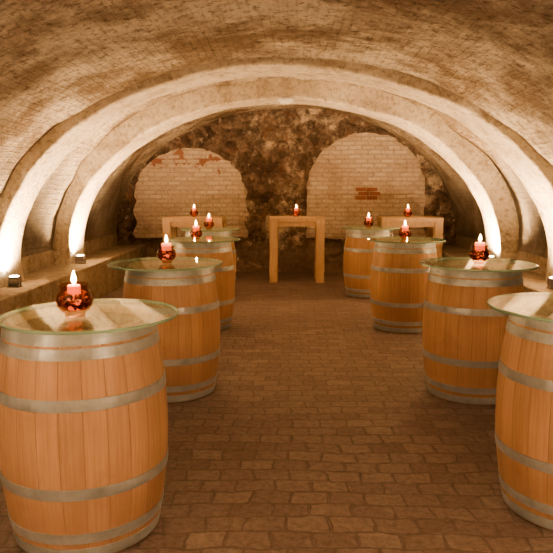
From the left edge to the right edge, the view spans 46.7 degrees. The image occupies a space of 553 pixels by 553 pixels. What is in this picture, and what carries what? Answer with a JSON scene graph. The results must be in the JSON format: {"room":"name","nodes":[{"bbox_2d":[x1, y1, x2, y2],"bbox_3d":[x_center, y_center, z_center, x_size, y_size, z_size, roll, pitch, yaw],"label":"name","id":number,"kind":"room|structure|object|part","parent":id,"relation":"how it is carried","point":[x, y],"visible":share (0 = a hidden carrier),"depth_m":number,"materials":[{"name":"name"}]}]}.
{"room":"wine cellar","nodes":[
{"label":"wine cellar","id":0,"kind":"room"},
{"bbox_2d":[21,234,116,274],"bbox_3d":[-3.142,0.561,4.332,0.200,0.700,14.700,0,8,1],"label":"wall","id":1,"kind":"structure","parent":0,"point":[39,261],"depth_m":8.37,"materials":[{"name":"paint"}]},
{"bbox_2d":[0,57,552,287],"bbox_3d":[0.060,-1.124,6.519,6.200,2.450,0.648,0,8,1],"label":"arch","id":2,"kind":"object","parent":1,"relation":"attached to","point":[36,166],"depth_m":6.30,"materials":[{"name":"beige paint"}]},
{"bbox_2d":[52,78,518,264],"bbox_3d":[0.104,-1.407,8.599,6.200,2.450,0.648,0,8,1],"label":"arch","id":3,"kind":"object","parent":1,"relation":"attached to","point":[494,199],"depth_m":8.27,"materials":[{"name":"beige paint"}]},
{"bbox_2d":[278,97,293,103],"bbox_3d":[0.119,-2.268,8.269,0.210,0.080,0.210,0,8,1],"label":"smoke detector","id":4,"kind":"object","parent":3,"relation":"attached to","point":[283,100],"visible":0.99,"depth_m":8.20,"materials":[{"name":"white plastic"}]},
{"bbox_2d":[0,272,552,552],"bbox_3d":[0.008,0.917,4.314,6.500,0.001,15.100,0,8,1],"label":"floor","id":5,"kind":"structure","parent":0,"point":[320,429],"depth_m":3.66,"materials":[{"name":"brick"}]},
{"bbox_2d":[0,245,145,336],"bbox_3d":[-2.775,0.661,4.338,0.526,0.500,14.680,0,8,1],"label":"ledge","id":6,"kind":"object","parent":5,"relation":"on","point":[40,286],"visible":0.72,"depth_m":7.98,"materials":[{"name":"paint"}]},
{"bbox_2d":[7,275,21,287],"bbox_3d":[-2.679,0.050,6.545,0.122,0.116,0.106,0,8,1],"label":"uplight","id":7,"kind":"object","parent":6,"relation":"on","point":[14,281],"visible":1,"depth_m":6.50,"materials":[{"name":"grey"}]},
{"bbox_2d":[75,255,85,263],"bbox_3d":[-2.635,-0.231,8.605,0.122,0.116,0.106,0,8,1],"label":"uplight","id":8,"kind":"object","parent":6,"relation":"on","point":[79,259],"visible":1,"depth_m":8.56,"materials":[{"name":"grey"}]},
{"bbox_2d":[0,298,177,552],"bbox_3d":[-0.814,0.634,2.819,0.777,0.964,0.744,0,8,1],"label":"table","id":9,"kind":"object","parent":5,"relation":"on","point":[84,406],"visible":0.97,"depth_m":2.53,"materials":[{"name":"brown wood"}]},
{"bbox_2d":[55,271,93,316],"bbox_3d":[-0.845,0.070,2.672,0.155,0.191,0.155,0,8,1],"label":"candle holder","id":10,"kind":"object","parent":9,"relation":"on","point":[78,300],"visible":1,"depth_m":2.65,"materials":[{"name":"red glass"}]},
{"bbox_2d":[67,284,80,310],"bbox_3d":[-0.845,0.086,2.675,0.055,0.104,0.055,0,8,1],"label":"candle","id":11,"kind":"object","parent":10,"relation":"on","point":[74,290],"depth_m":2.65,"materials":[{"name":"pink wax"}]},
{"bbox_3d":[-0.798,0.163,2.755,0.744,0.013,0.744,0,8,1],"label":"glass","id":12,"kind":"part","parent":9,"relation":"part of","materials":[{"name":"green"}]},
{"bbox_2d":[107,257,222,402],"bbox_3d":[-0.803,0.376,4.712,0.824,0.964,0.824,0,8,1],"label":"table","id":13,"kind":"object","parent":5,"relation":"on","point":[190,341],"visible":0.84,"depth_m":4.45,"materials":[{"name":"brown wood"}]},
{"bbox_3d":[-0.803,-0.095,4.648,0.824,0.013,0.824,0,8,1],"label":"glass","id":14,"kind":"part","parent":13,"relation":"part of","materials":[{"name":"green"}]},
{"bbox_2d":[158,236,175,260],"bbox_3d":[-0.793,-0.200,4.613,0.141,0.202,0.141,0,8,1],"label":"candle holder","id":15,"kind":"object","parent":13,"relation":"on","point":[166,253],"visible":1,"depth_m":4.59,"materials":[{"name":"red glass"}]},
{"bbox_2d":[162,243,170,259],"bbox_3d":[-0.793,-0.182,4.615,0.068,0.118,0.068,0,8,1],"label":"candle","id":16,"kind":"object","parent":15,"relation":"on","point":[166,247],"depth_m":4.58,"materials":[{"name":"pink wax"}]},
{"bbox_2d":[162,216,225,242],"bbox_3d":[-1.329,-0.457,10.515,0.950,1.050,0.620,0,8,1],"label":"bar table","id":17,"kind":"object","parent":5,"relation":"on","point":[171,224],"visible":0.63,"depth_m":10.18,"materials":[{"name":"brown wood"}]},
{"bbox_3d":[-1.744,-0.391,10.285,0.130,0.980,0.130,0,8,1],"label":"leg","id":18,"kind":"part","parent":17,"relation":"part of","materials":[{"name":"brown wood"}]},
{"bbox_3d":[-1.734,-0.457,10.771,0.130,0.980,0.130,0,8,1],"label":"leg","id":19,"kind":"part","parent":17,"relation":"part of","materials":[{"name":"brown wood"}]},
{"bbox_2d":[190,205,197,215],"bbox_3d":[-1.331,-1.065,10.331,0.141,0.202,0.141,0,8,1],"label":"candle holder","id":20,"kind":"object","parent":17,"relation":"on","point":[194,212],"visible":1,"depth_m":10.30,"materials":[{"name":"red glass"}]},
{"bbox_3d":[-0.924,-0.388,10.268,0.130,0.980,0.130,0,8,1],"label":"leg","id":21,"kind":"part","parent":17,"relation":"part of","materials":[{"name":"brown wood"}]},
{"bbox_2d":[168,236,240,330],"bbox_3d":[-0.778,0.073,6.941,0.785,0.964,0.780,0,8,1],"label":"table","id":22,"kind":"object","parent":5,"relation":"on","point":[213,247],"visible":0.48,"depth_m":6.69,"materials":[{"name":"brown wood"}]},
{"bbox_2d":[190,221,201,236],"bbox_3d":[-0.856,-0.499,6.814,0.141,0.202,0.141,0,8,1],"label":"candle holder","id":23,"kind":"object","parent":22,"relation":"on","point":[195,233],"visible":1,"depth_m":6.79,"materials":[{"name":"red glass"}]},
{"bbox_2d":[193,226,198,236],"bbox_3d":[-0.856,-0.482,6.817,0.068,0.118,0.068,0,8,1],"label":"candle","id":24,"kind":"object","parent":23,"relation":"on","point":[195,228],"depth_m":6.78,"materials":[{"name":"pink wax"}]},
{"bbox_3d":[-0.775,-0.398,6.877,0.780,0.013,0.780,0,8,1],"label":"glass","id":25,"kind":"part","parent":22,"relation":"part of","materials":[{"name":"green"}]},
{"bbox_2d":[181,227,239,279],"bbox_3d":[-0.888,-0.164,8.678,0.780,0.964,0.780,0,8,1],"label":"table","id":26,"kind":"object","parent":5,"relation":"on","point":[206,231],"visible":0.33,"depth_m":8.47,"materials":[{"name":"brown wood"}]},
{"bbox_2d":[204,214,213,226],"bbox_3d":[-0.908,-0.746,8.599,0.148,0.210,0.148,0,8,1],"label":"candle holder","id":27,"kind":"object","parent":26,"relation":"on","point":[208,223],"visible":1,"depth_m":8.57,"materials":[{"name":"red glass"}]},
{"bbox_3d":[-0.888,-0.635,8.614,0.780,0.013,0.780,0,8,1],"label":"glass","id":28,"kind":"part","parent":26,"relation":"part of","materials":[{"name":"green"}]},
{"bbox_2d":[269,216,324,282],"bbox_3d":[0.332,-0.459,10.530,0.880,1.050,0.620,0,8,1],"label":"bar table","id":29,"kind":"object","parent":5,"relation":"on","point":[318,222],"visible":1,"depth_m":10.21,"materials":[{"name":"brown wood"}]},
{"bbox_3d":[-0.048,-0.393,10.300,0.130,0.980,0.130,0,8,1],"label":"leg","id":30,"kind":"part","parent":29,"relation":"part of","materials":[{"name":"brown wood"}]},
{"bbox_2d":[292,205,300,214],"bbox_3d":[0.320,-1.067,10.346,0.141,0.202,0.141,0,8,1],"label":"candle holder","id":31,"kind":"object","parent":29,"relation":"on","point":[295,212],"visible":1,"depth_m":10.32,"materials":[{"name":"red glass"}]},
{"bbox_3d":[0.712,-0.456,10.769,0.130,0.980,0.130,0,8,1],"label":"leg","id":32,"kind":"part","parent":29,"relation":"part of","materials":[{"name":"brown wood"}]},
{"bbox_3d":[0.701,-0.390,10.284,0.130,0.980,0.130,0,8,1],"label":"leg","id":33,"kind":"part","parent":29,"relation":"part of","materials":[{"name":"brown wood"}]},
{"bbox_2d":[342,226,399,298],"bbox_3d":[1.320,-0.211,9.028,0.800,0.964,0.800,0,8,1],"label":"table","id":34,"kind":"object","parent":5,"relation":"on","point":[358,251],"visible":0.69,"depth_m":8.75,"materials":[{"name":"brown wood"}]},
{"bbox_2d":[364,214,373,225],"bbox_3d":[1.290,-0.790,8.950,0.141,0.202,0.141,0,8,1],"label":"candle holder","id":35,"kind":"object","parent":34,"relation":"on","point":[368,222],"visible":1,"depth_m":8.92,"materials":[{"name":"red glass"}]},
{"bbox_3d":[1.320,-0.682,8.964,0.800,0.013,0.800,0,8,1],"label":"glass","id":36,"kind":"part","parent":34,"relation":"part of","materials":[{"name":"green"}]},
{"bbox_2d":[367,236,445,333],"bbox_3d":[1.384,0.079,6.896,0.820,0.964,0.820,0,8,1],"label":"table","id":37,"kind":"object","parent":5,"relation":"on","point":[398,281],"visible":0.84,"depth_m":6.60,"materials":[{"name":"brown wood"}]},
{"bbox_2d":[399,221,411,236],"bbox_3d":[1.369,-0.500,6.817,0.141,0.202,0.141,0,8,1],"label":"candle holder","id":38,"kind":"object","parent":37,"relation":"on","point":[404,232],"visible":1,"depth_m":6.79,"materials":[{"name":"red glass"}]},
{"bbox_2d":[402,226,407,236],"bbox_3d":[1.369,-0.482,6.820,0.068,0.118,0.068,0,8,1],"label":"candle","id":39,"kind":"object","parent":38,"relation":"on","point":[404,228],"depth_m":6.79,"materials":[{"name":"pink wax"}]},
{"bbox_3d":[1.384,-0.392,6.832,0.820,0.013,0.820,0,8,1],"label":"glass","id":40,"kind":"part","parent":37,"relation":"part of","materials":[{"name":"green"}]},
{"bbox_2d":[377,216,443,261],"bbox_3d":[2.139,-0.441,10.393,0.960,1.050,0.620,0,8,1],"label":"bar table","id":41,"kind":"object","parent":5,"relation":"on","point":[434,224],"visible":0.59,"depth_m":10.06,"materials":[{"name":"brown wood"}]},
{"bbox_3d":[1.719,-0.374,10.163,0.130,0.980,0.130,0,8,1],"label":"leg","id":42,"kind":"part","parent":41,"relation":"part of","materials":[{"name":"brown wood"}]},
{"bbox_2d":[404,205,411,215],"bbox_3d":[2.097,-1.048,10.210,0.141,0.202,0.141,0,8,1],"label":"candle holder","id":43,"kind":"object","parent":41,"relation":"on","point":[408,213],"visible":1,"depth_m":10.18,"materials":[{"name":"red glass"}]},
{"bbox_3d":[2.559,-0.438,10.631,0.130,0.980,0.130,0,8,1],"label":"leg","id":44,"kind":"part","parent":41,"relation":"part of","materials":[{"name":"brown wood"}]},
{"bbox_3d":[2.549,-0.372,10.146,0.130,0.980,0.130,0,8,1],"label":"leg","id":45,"kind":"part","parent":41,"relation":"part of","materials":[{"name":"brown wood"}]},
{"bbox_2d":[419,257,538,404],"bbox_3d":[1.452,0.380,4.684,0.820,0.964,0.820,0,8,1],"label":"table","id":46,"kind":"object","parent":5,"relation":"on","point":[463,337],"visible":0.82,"depth_m":4.40,"materials":[{"name":"brown wood"}]},
{"bbox_3d":[1.452,-0.091,4.620,0.820,0.013,0.820,0,8,1],"label":"glass","id":47,"kind":"part","parent":46,"relation":"part of","materials":[{"name":"green"}]},
{"bbox_2d":[469,234,489,263],"bbox_3d":[1.457,-0.200,4.585,0.148,0.210,0.148,0,8,1],"label":"candle holder","id":48,"kind":"object","parent":46,"relation":"on","point":[479,253],"visible":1,"depth_m":4.55,"materials":[{"name":"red glass"}]},
{"bbox_2d":[474,242,484,259],"bbox_3d":[1.457,-0.183,4.588,0.072,0.124,0.072,0,8,1],"label":"candle","id":49,"kind":"object","parent":48,"relation":"on","point":[479,252],"depth_m":4.55,"materials":[{"name":"pink wax"}]},
{"bbox_2d":[442,245,552,299],"bbox_3d":[2.790,0.677,4.222,0.526,0.500,14.680,0,8,1],"label":"ledge","id":50,"kind":"object","parent":5,"relation":"on","point":[533,282],"visible":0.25,"depth_m":7.26,"materials":[{"name":"paint"}]},
{"bbox_2d":[546,277,552,288],"bbox_3d":[2.790,0.066,6.430,0.122,0.116,0.106,0,8,1],"label":"uplight","id":51,"kind":"object","parent":50,"relation":"on","point":[549,279],"visible":1,"depth_m":6.42,"materials":[{"name":"grey"}]},
{"bbox_2d":[487,292,552,530],"bbox_3d":[1.381,0.612,2.981,0.800,0.964,0.800,0,8,1],"label":"table","id":52,"kind":"object","parent":5,"relation":"on","point":[524,390],"visible":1,"depth_m":2.83,"materials":[{"name":"brown wood"}]},
{"bbox_3d":[1.381,0.141,2.917,0.800,0.013,0.800,0,8,1],"label":"glass","id":53,"kind":"part","parent":52,"relation":"part of","materials":[{"name":"green"}]},
{"bbox_2d":[0,0,552,258],"bbox_3d":[0.016,-0.899,4.142,6.188,2.244,14.850,0,8,1],"label":"ceiling","id":54,"kind":"structure","parent":0,"point":[59,58],"depth_m":5.10,"materials":[{"name":"paint"}]},
{"bbox_2d":[116,108,455,272],"bbox_3d":[0.164,-1.579,11.451,6.400,3.020,0.120,0,8,1],"label":"wall","id":55,"kind":"structure","parent":0,"point":[274,152],"depth_m":11.36,"materials":[{"name":"brown stone"}]},
{"bbox_2d":[133,148,248,237],"bbox_3d":[-1.554,-1.483,11.561,2.400,2.400,0.160,0,8,1],"label":"brick infill","id":56,"kind":"object","parent":55,"relation":"attached to","point":[177,180],"visible":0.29,"depth_m":11.47,"materials":[{"name":"beige brick"}]},
{"bbox_2d":[306,133,425,238],"bbox_3d":[1.595,-1.474,11.495,2.500,2.400,0.160,0,8,1],"label":"brick infill","id":57,"kind":"object","parent":55,"relation":"attached to","point":[356,160],"visible":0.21,"depth_m":11.39,"materials":[{"name":"beige brick"}]},
{"bbox_2d":[355,188,379,199],"bbox_3d":[1.628,-1.477,11.411,0.435,0.214,0.020,0,8,1],"label":"bricks","id":58,"kind":"object","parent":57,"relation":"attached to","point":[357,189],"visible":1,"depth_m":11.40,"materials":[{"name":"brown brick"}]},
{"bbox_2d":[456,234,546,275],"bbox_3d":[3.157,0.579,4.201,0.200,0.700,14.700,0,8,1],"label":"wall","id":59,"kind":"structure","parent":0,"point":[464,242],"depth_m":8.14,"materials":[{"name":"paint"}]}
]}

